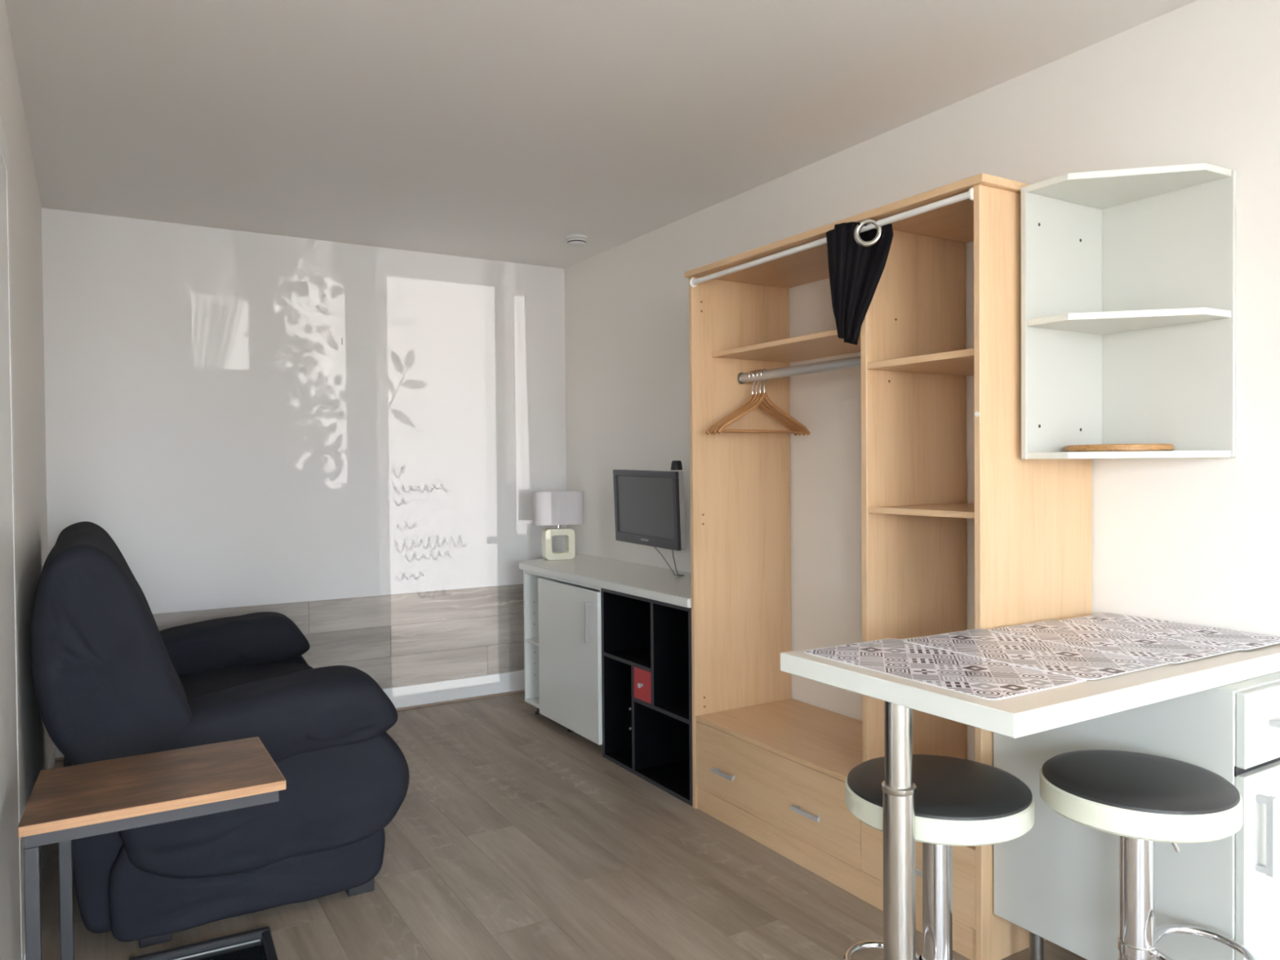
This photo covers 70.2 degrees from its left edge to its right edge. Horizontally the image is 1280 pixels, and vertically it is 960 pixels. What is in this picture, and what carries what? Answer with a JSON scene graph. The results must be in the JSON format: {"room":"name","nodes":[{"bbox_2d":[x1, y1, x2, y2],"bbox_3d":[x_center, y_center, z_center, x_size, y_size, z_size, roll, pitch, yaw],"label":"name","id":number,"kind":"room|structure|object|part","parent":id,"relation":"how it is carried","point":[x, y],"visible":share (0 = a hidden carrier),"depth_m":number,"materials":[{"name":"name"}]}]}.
{"room":"studio apartment","nodes":[
{"label":"studio apartment","id":0,"kind":"room"},
{"bbox_2d":[0,0,51,939],"bbox_3d":[-1.922,0.039,2.768,0.100,2.487,3.246,-1,1,-31],"label":"wall","id":1,"kind":"structure","parent":0,"point":[25,209],"depth_m":2.78,"materials":[{"name":"white paint"}]},
{"bbox_2d":[0,117,24,959],"bbox_3d":[-1.307,0.242,1.856,0.010,2.100,0.945,-1,1,-31],"label":"door","id":2,"kind":"structure","parent":1,"relation":"in","point":[11,910],"depth_m":2.04,"materials":[{"name":"white"}]},
{"bbox_2d":[23,740,54,959],"bbox_3d":[-2.090,1.228,3.190,0.012,0.100,2.120,-1,1,-31],"label":"baseboard","id":3,"kind":"structure","parent":1,"relation":"attached to","point":[51,755],"depth_m":3.73,"materials":[{"name":"white"}]},
{"bbox_2d":[41,207,566,688],"bbox_3d":[-1.579,0.004,4.812,2.605,2.487,0.106,-1,1,-31],"label":"wall","id":4,"kind":"structure","parent":0,"point":[353,444],"depth_m":4.70,"materials":[{"name":"white paint"}]},
{"bbox_2d":[54,669,524,761],"bbox_3d":[-1.540,1.179,4.783,2.601,0.114,0.016,-1,1,-31],"label":"baseboard","id":5,"kind":"structure","parent":4,"relation":"attached to","point":[414,695],"depth_m":5.08,"materials":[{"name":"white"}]},
{"bbox_2d":[40,692,1087,959],"bbox_3d":[0.017,1.353,1.069,3.995,0.120,8.186,-1,1,-31],"label":"floor","id":6,"kind":"structure","parent":0,"point":[513,835],"depth_m":2.88,"materials":[{"name":"brown wood"}]},
{"bbox_2d":[17,737,285,959],"bbox_3d":[-1.045,0.963,1.973,0.471,0.650,0.370,-1,1,-31],"label":"side table","id":7,"kind":"object","parent":6,"relation":"on","point":[65,804],"visible":1,"depth_m":1.89,"materials":[{"name":"brown wood"}]},
{"bbox_3d":[-1.145,0.991,1.724,0.025,0.604,0.025,-1,1,-31],"label":"leg","id":8,"kind":"part","parent":7,"relation":"part of","materials":[{"name":"black metal"}]},
{"bbox_3d":[-1.271,0.987,2.021,0.025,0.604,0.025,-1,1,-31],"label":"leg","id":9,"kind":"part","parent":7,"relation":"part of","materials":[{"name":"black metal"}]},
{"bbox_3d":[-1.048,0.671,1.967,0.448,0.026,0.346,-1,1,-31],"label":"frame","id":10,"kind":"part","parent":7,"relation":"part of","materials":[{"name":"black metal"}]},
{"bbox_2d":[128,926,277,959],"bbox_3d":[-1.086,1.268,2.279,0.344,0.030,0.444,-1,1,-28],"label":"tray","id":11,"kind":"object","parent":6,"relation":"on","point":[256,944],"visible":1,"depth_m":2.45,"materials":[{"name":"black metal"}]},
{"bbox_2d":[30,521,409,947],"bbox_3d":[-1.534,0.713,3.240,0.990,1.119,1.650,-1,1,-31],"label":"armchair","id":12,"kind":"object","parent":6,"relation":"on","point":[108,684],"visible":0.88,"depth_m":2.55,"materials":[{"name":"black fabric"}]},
{"bbox_3d":[-1.802,0.935,3.081,0.226,0.609,1.425,-1,1,-31],"label":"frame","id":13,"kind":"part","parent":12,"relation":"part of","materials":[{"name":"black fabric"}]},
{"bbox_3d":[-1.770,0.511,3.064,0.411,0.714,1.572,-1,1,-31],"label":"backrest","id":14,"kind":"part","parent":12,"relation":"part of","materials":[{"name":"black fabric"}]},
{"bbox_2d":[159,611,310,675],"bbox_3d":[-1.764,0.717,3.875,0.670,0.265,0.326,-1,1,-31],"label":"armrest","id":15,"kind":"object","parent":12,"relation":"on","point":[267,638],"depth_m":3.78,"materials":[{"name":"black fabric"}]},
{"bbox_2d":[178,662,313,700],"bbox_3d":[-1.433,0.896,3.301,0.756,0.257,1.180,-1,1,-31],"label":"seat cushion","id":16,"kind":"object","parent":12,"relation":"on","point":[198,680],"depth_m":3.66,"materials":[{"name":"black fabric"}]},
{"bbox_3d":[-1.114,0.908,2.720,0.815,0.426,0.312,-1,1,-31],"label":"arm","id":17,"kind":"part","parent":12,"relation":"part of"},
{"bbox_2d":[173,665,397,763],"bbox_3d":[-1.081,0.727,2.740,0.668,0.267,0.325,-1,1,-31],"label":"armrest","id":18,"kind":"object","parent":12,"relation":"on","point":[335,713],"depth_m":2.66,"materials":[{"name":"black fabric"}]},
{"bbox_3d":[-1.801,0.897,3.862,0.804,0.421,0.307,-1,1,-31],"label":"arm","id":19,"kind":"part","parent":12,"relation":"part of"},
{"bbox_2d":[523,569,602,745],"bbox_3d":[-0.221,0.858,4.578,0.501,0.764,0.860,-1,1,-31],"label":"base cabinet","id":20,"kind":"object","parent":6,"relation":"on","point":[562,618],"visible":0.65,"depth_m":4.39,"materials":[{"name":"white laminate"}]},
{"bbox_2d":[525,637,538,646],"bbox_3d":[-0.369,0.847,4.853,0.429,0.016,0.205,-1,1,-31],"label":"shelf","id":21,"kind":"object","parent":20,"relation":"attached to","point":[529,641],"depth_m":4.80,"materials":[{"name":"white laminate"}]},
{"bbox_3d":[-0.198,1.168,4.596,0.453,0.018,0.828,-1,1,-31],"label":"panel","id":22,"kind":"part","parent":20,"relation":"part of","materials":[{"name":"white laminate"}]},
{"bbox_3d":[-0.419,0.823,4.951,0.453,0.702,0.016,-1,1,-31],"label":"panel","id":23,"kind":"part","parent":20,"relation":"part of","materials":[{"name":"white laminate"}]},
{"bbox_3d":[-0.203,0.483,4.585,0.451,0.016,0.828,-1,1,-31],"label":"panel","id":24,"kind":"part","parent":20,"relation":"part of","materials":[{"name":"white laminate"}]},
{"bbox_3d":[-0.237,0.648,4.144,0.031,0.182,0.012,-1,1,-31],"label":"handle","id":25,"kind":"part","parent":20,"relation":"part of","materials":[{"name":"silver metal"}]},
{"bbox_3d":[0.018,0.830,4.229,0.453,0.702,0.016,-1,1,-31],"label":"panel","id":26,"kind":"part","parent":20,"relation":"part of","materials":[{"name":"white laminate"}]},
{"bbox_2d":[519,553,691,608],"bbox_3d":[-0.084,0.459,4.392,0.493,0.035,1.846,-1,1,-31],"label":"countertop","id":27,"kind":"structure","parent":20,"relation":"on","point":[654,583],"depth_m":4.25,"materials":[{"name":"white laminate"}]},
{"bbox_2d":[532,490,583,559],"bbox_3d":[-0.448,0.248,4.993,0.268,0.372,0.150,-1,1,-19],"label":"table lamp","id":28,"kind":"object","parent":27,"relation":"on","point":[558,508],"visible":1,"depth_m":4.93,"materials":[{"name":"white fabric"}]},
{"bbox_3d":[-0.449,0.152,4.992,0.268,0.180,0.150,-1,1,-19],"label":"lamp shade","id":29,"kind":"part","parent":28,"relation":"part of","materials":[{"name":"grey fabric"}]},
{"bbox_2d":[600,587,693,806],"bbox_3d":[0.174,0.865,3.893,0.416,0.764,0.712,-1,1,-31],"label":"cube shelf","id":30,"kind":"object","parent":6,"relation":"on","point":[646,686],"visible":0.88,"depth_m":3.91,"materials":[{"name":"black laminate"}]},
{"bbox_3d":[0.003,0.862,4.197,0.393,0.764,0.016,-1,1,-31],"label":"panel","id":31,"kind":"part","parent":30,"relation":"part of","materials":[{"name":"black plastic"}]},
{"bbox_3d":[0.111,0.778,4.016,0.393,0.016,0.404,-1,1,-31],"label":"shelf","id":32,"kind":"part","parent":30,"relation":"part of","materials":[{"name":"black laminate"}]},
{"bbox_3d":[0.001,0.856,3.797,0.021,0.020,0.020,-1,1,-31],"label":"knob","id":33,"kind":"part","parent":30,"relation":"part of","materials":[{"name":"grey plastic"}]},
{"bbox_3d":[0.016,0.856,3.806,0.014,0.130,0.140,-1,1,-31],"label":"door","id":34,"kind":"part","parent":30,"relation":"part of","materials":[{"name":"red paint"}]},
{"bbox_3d":[0.187,1.239,3.905,0.393,0.016,0.680,-1,1,-31],"label":"panel","id":35,"kind":"part","parent":30,"relation":"part of","materials":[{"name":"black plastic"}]},
{"bbox_3d":[0.252,0.928,3.788,0.393,0.016,0.418,-1,1,-31],"label":"shelf","id":36,"kind":"part","parent":30,"relation":"part of","materials":[{"name":"black plastic"}]},
{"bbox_2d":[684,173,1092,959],"bbox_3d":[0.733,0.234,3.025,0.500,2.044,1.350,-1,1,-31],"label":"wardrobe","id":37,"kind":"object","parent":6,"relation":"on","point":[771,766],"visible":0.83,"depth_m":2.88,"materials":[{"name":"brown wood"}]},
{"bbox_3d":[0.304,1.063,3.297,0.023,0.013,0.126,-1,1,-31],"label":"handle","id":38,"kind":"part","parent":37,"relation":"part of","materials":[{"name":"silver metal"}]},
{"bbox_3d":[0.403,0.239,3.589,0.480,2.022,0.020,-1,1,-31],"label":"panel","id":39,"kind":"part","parent":37,"relation":"part of","materials":[{"name":"brown wood"}]},
{"bbox_2d":[737,372,743,384],"bbox_3d":[0.397,-0.398,3.561,0.032,0.046,0.010,-1,1,-31],"label":"socket","id":40,"kind":"object","parent":37,"relation":"attached to","point":[740,375],"depth_m":3.55,"materials":[{"name":"silver metal"}]},
{"bbox_2d":[706,370,797,435],"bbox_3d":[0.434,-0.296,3.501,0.450,0.249,0.012,-1,1,-32],"label":"hanger","id":41,"kind":"object","parent":37,"relation":"hanging from","point":[752,396],"visible":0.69,"depth_m":3.50,"materials":[{"name":"brown wood"}]},
{"bbox_2d":[709,369,801,435],"bbox_3d":[0.447,-0.296,3.481,0.450,0.249,0.012,-1,1,-32],"label":"hanger","id":42,"kind":"object","parent":37,"relation":"hanging from","point":[756,395],"visible":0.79,"depth_m":3.48,"materials":[{"name":"brown wood"}]},
{"bbox_2d":[713,368,805,435],"bbox_3d":[0.459,-0.296,3.460,0.450,0.249,0.012,-1,1,-32],"label":"hanger","id":43,"kind":"object","parent":37,"relation":"hanging from","point":[760,395],"visible":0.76,"depth_m":3.46,"materials":[{"name":"brown wood"}]},
{"bbox_2d":[716,368,810,435],"bbox_3d":[0.472,-0.296,3.440,0.450,0.249,0.012,-1,1,-32],"label":"hanger","id":44,"kind":"object","parent":37,"relation":"hanging from","point":[771,404],"visible":0.91,"depth_m":3.43,"materials":[{"name":"brown wood"}]},
{"bbox_3d":[0.444,1.044,3.104,0.019,0.246,0.861,-1,1,-31],"label":"drawer","id":45,"kind":"part","parent":37,"relation":"part of","materials":[{"name":"brown wood"}]},
{"bbox_3d":[0.633,0.907,3.231,0.478,0.018,0.842,-1,1,-31],"label":"drawer","id":46,"kind":"part","parent":37,"relation":"part of","materials":[{"name":"brown wood"}]},
{"bbox_2d":[711,328,860,362],"bbox_3d":[0.659,-0.478,3.232,0.390,0.018,0.842,-1,1,-31],"label":"shelf","id":47,"kind":"object","parent":37,"relation":"attached to","point":[824,344],"depth_m":3.32,"materials":[{"name":"brown wood"}]},
{"bbox_3d":[0.612,-0.394,3.205,0.018,0.036,0.842,-1,1,-31],"label":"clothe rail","id":48,"kind":"part","parent":37,"relation":"part of","materials":[{"name":"silver metal"}]},
{"bbox_3d":[0.533,1.067,2.919,0.023,0.013,0.129,-1,1,-31],"label":"handle","id":49,"kind":"part","parent":37,"relation":"part of","materials":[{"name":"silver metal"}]},
{"bbox_2d":[688,186,973,287],"bbox_3d":[0.531,-0.741,2.896,0.034,0.038,1.279,-1,1,-31],"label":"curtain rod","id":50,"kind":"object","parent":37,"relation":"attached to","point":[693,282],"visible":0.94,"depth_m":2.82,"materials":[{"name":"white metal"}]},
{"bbox_2d":[826,217,893,345],"bbox_3d":[0.663,-0.591,2.711,0.113,0.356,0.258,-1,1,-31],"label":"curtain","id":51,"kind":"object","parent":50,"relation":"hanging from","point":[857,260],"visible":0.99,"depth_m":2.71,"materials":[{"name":"black fabric"}]},
{"bbox_3d":[0.728,-0.777,3.011,0.492,0.022,1.350,-1,1,-31],"label":"panel","id":52,"kind":"part","parent":37,"relation":"part of","materials":[{"name":"brown wood"}]},
{"bbox_3d":[0.775,1.068,2.558,0.019,0.210,0.412,-1,1,-31],"label":"drawer","id":53,"kind":"part","parent":37,"relation":"part of","materials":[{"name":"brown wood"}]},
{"bbox_3d":[0.764,1.083,2.538,0.023,0.013,0.130,-1,1,-31],"label":"handle","id":54,"kind":"part","parent":37,"relation":"part of","materials":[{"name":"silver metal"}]},
{"bbox_2d":[867,347,973,375],"bbox_3d":[0.976,-0.343,2.663,0.441,0.020,0.414,-1,1,-31],"label":"shelf","id":55,"kind":"object","parent":37,"relation":"attached to","point":[957,362],"depth_m":2.67,"materials":[{"name":"brown wood"}]},
{"bbox_2d":[868,502,974,518],"bbox_3d":[0.980,0.088,2.670,0.441,0.018,0.414,-1,1,-31],"label":"shelf","id":56,"kind":"object","parent":37,"relation":"attached to","point":[876,510],"depth_m":2.67,"materials":[{"name":"brown wood"}]},
{"bbox_3d":[1.077,0.251,2.477,0.480,2.022,0.020,-1,1,-31],"label":"panel","id":57,"kind":"part","parent":37,"relation":"part of","materials":[{"name":"brown wood"}]},
{"bbox_2d":[843,754,1034,959],"bbox_3d":[0.658,0.965,2.025,0.407,0.616,0.398,-1,1,-31],"label":"bar stool","id":58,"kind":"object","parent":6,"relation":"on","point":[959,802],"visible":0.83,"depth_m":1.97,"materials":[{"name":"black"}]},
{"bbox_2d":[780,636,1279,959],"bbox_3d":[0.942,0.829,2.103,1.119,0.880,0.618,-1,1,-31],"label":"bar table","id":59,"kind":"object","parent":6,"relation":"on","point":[1026,714],"visible":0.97,"depth_m":1.80,"materials":[{"name":"white laminate"}]},
{"bbox_3d":[0.520,0.608,1.830,0.055,0.338,0.055,-1,1,-31],"label":"post","id":60,"kind":"part","parent":59,"relation":"part of","materials":[{"name":"silver metal"}]},
{"bbox_2d":[804,638,1086,699],"bbox_3d":[0.627,0.393,1.939,0.296,0.002,0.520,-1,1,-31],"label":"placemat","id":61,"kind":"object","parent":59,"relation":"on","point":[980,677],"visible":1,"depth_m":1.89,"materials":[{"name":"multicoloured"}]},
{"bbox_2d":[902,628,1169,679],"bbox_3d":[0.879,0.387,2.065,0.296,0.002,0.490,-1,1,-31],"label":"placemat","id":62,"kind":"object","parent":59,"relation":"on","point":[1076,662],"visible":1,"depth_m":2.02,"materials":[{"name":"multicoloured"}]},
{"bbox_2d":[987,619,1238,663],"bbox_3d":[1.120,0.381,2.187,0.290,0.002,0.472,-1,1,-31],"label":"placemat","id":63,"kind":"object","parent":59,"relation":"on","point":[1119,642],"visible":1,"depth_m":2.15,"materials":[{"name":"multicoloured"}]},
{"bbox_2d":[1059,613,1279,649],"bbox_3d":[1.329,0.376,2.292,0.235,0.002,0.465,-1,1,-31],"label":"placemat","id":64,"kind":"object","parent":59,"relation":"on","point":[1228,638],"visible":1,"depth_m":2.26,"materials":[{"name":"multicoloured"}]},
{"bbox_2d":[993,671,1279,959],"bbox_3d":[1.271,0.846,2.213,0.440,0.838,0.633,-1,1,-31],"label":"base cabinet","id":65,"kind":"object","parent":6,"relation":"on","point":[1058,882],"visible":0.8,"depth_m":1.98,"materials":[{"name":"matt white laminate"},{"name":"satin aluminium"}]},
{"bbox_3d":[1.016,1.198,2.335,0.044,0.134,0.044,-1,1,-31],"label":"leg","id":66,"kind":"part","parent":65,"relation":"part of","materials":[{"name":"silver metal"}]},
{"bbox_3d":[1.415,0.865,1.979,0.436,0.524,0.019,-1,1,-31],"label":"door","id":67,"kind":"part","parent":65,"relation":"part of","materials":[{"name":"grey laminate"}]},
{"bbox_3d":[1.413,0.510,1.974,0.434,0.154,0.019,-1,1,-31],"label":"drawer","id":68,"kind":"part","parent":65,"relation":"part of","materials":[{"name":"grey laminate"}]},
{"bbox_3d":[1.283,0.728,1.869,0.016,0.160,0.033,-1,1,-31],"label":"handle","id":69,"kind":"part","parent":65,"relation":"part of","materials":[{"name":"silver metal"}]},
{"bbox_3d":[1.389,0.506,1.930,0.160,0.012,0.033,-1,1,-31],"label":"handle","id":70,"kind":"part","parent":65,"relation":"part of","materials":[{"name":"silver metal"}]},
{"bbox_2d":[1040,750,1257,959],"bbox_3d":[0.999,0.927,1.834,0.380,0.691,0.380,-1,1,-31],"label":"bar stool","id":71,"kind":"object","parent":6,"relation":"on","point":[1143,799],"visible":1,"depth_m":1.78,"materials":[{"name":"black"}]},
{"bbox_3d":[1.057,0.706,1.830,0.054,0.082,0.009,0,1,0],"label":"lift lever","id":72,"kind":"part","parent":71,"relation":"part of","materials":[{"name":"silver metal"}]},
{"bbox_2d":[4,0,1197,268],"bbox_3d":[-0.005,-1.243,1.028,3.995,0.100,8.186,-1,1,-31],"label":"ceiling","id":73,"kind":"structure","parent":0,"point":[505,131],"depth_m":2.91,"materials":[{"name":"white paint"}]},
{"bbox_2d":[565,234,587,247],"bbox_3d":[-0.325,-1.226,4.678,0.112,0.045,0.112,-1,1,-31],"label":"smoke detector","id":74,"kind":"object","parent":73,"relation":"attached to","point":[574,240],"visible":1,"depth_m":4.64,"materials":[{"name":"white plastic"}]},
{"bbox_2d":[564,0,1279,761],"bbox_3d":[1.672,0.020,2.057,0.100,2.487,8.186,-1,1,-31],"label":"wall","id":75,"kind":"structure","parent":0,"point":[1196,541],"depth_m":2.79,"materials":[{"name":"white paint"}]},
{"bbox_2d":[613,469,685,551],"bbox_3d":[0.103,0.127,4.295,0.269,0.355,0.643,-1,1,-31],"label":"television","id":76,"kind":"object","parent":75,"relation":"attached to","point":[650,504],"visible":1,"depth_m":4.15,"materials":[{"name":"grey plastic"}]},
{"bbox_2d":[654,546,677,575],"bbox_3d":[0.127,0.374,4.197,0.124,0.136,0.019,0,1,4],"label":"cable","id":77,"kind":"object","parent":76,"relation":"hanging from","point":[655,547],"visible":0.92,"depth_m":4.20,"materials":[{"name":"grey plastic"}]},
{"bbox_2d":[671,460,682,470],"bbox_3d":[0.161,-0.064,4.008,0.052,0.042,0.052,-1,1,-31],"label":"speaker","id":78,"kind":"object","parent":76,"relation":"on","point":[675,464],"visible":1,"depth_m":3.99,"materials":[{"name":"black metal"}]},
{"bbox_2d":[671,550,684,576],"bbox_3d":[0.165,0.374,4.137,0.021,0.136,0.125,0,1,26],"label":"cable","id":79,"kind":"object","parent":76,"relation":"hanging from","point":[672,550],"visible":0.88,"depth_m":4.13,"materials":[{"name":"grey plastic"}]},
{"bbox_2d":[1020,163,1236,459],"bbox_3d":[1.238,-0.411,2.323,0.348,0.711,0.358,-1,1,-31],"label":"corner shelf","id":80,"kind":"object","parent":75,"relation":"attached to","point":[1128,276],"visible":1,"depth_m":2.40,"materials":[{"name":"grey laminate"}]},
{"bbox_3d":[1.150,-0.412,2.470,0.348,0.710,0.016,-1,1,-31],"label":"panel","id":81,"kind":"part","parent":80,"relation":"part of","materials":[{"name":"grey laminate"}]},
{"bbox_2d":[1063,443,1174,452],"bbox_3d":[1.232,-0.082,2.350,0.254,0.018,0.254,-1,1,-31],"label":"cutting board","id":82,"kind":"object","parent":80,"relation":"on","point":[1140,446],"visible":0.9,"depth_m":2.24,"materials":[{"name":"brown wood"}]},
{"bbox_3d":[1.236,-0.410,2.316,0.331,0.017,0.337,-1,1,-31],"label":"shelf","id":83,"kind":"part","parent":80,"relation":"part of","materials":[{"name":"white"}]},
{"bbox_3d":[1.239,-0.064,2.321,0.331,0.017,0.337,-1,1,-31],"label":"shelf","id":84,"kind":"part","parent":80,"relation":"part of","materials":[{"name":"white wood"}]},
{"bbox_3d":[1.233,-0.758,2.310,0.331,0.017,0.337,-1,1,-31],"label":"shelf","id":85,"kind":"part","parent":80,"relation":"part of","materials":[{"name":"white"}]},
{"bbox_3d":[1.385,-0.413,2.403,0.014,0.710,0.342,-1,1,-31],"label":"panel","id":86,"kind":"part","parent":80,"relation":"part of","materials":[{"name":"grey laminate"}]}
]}

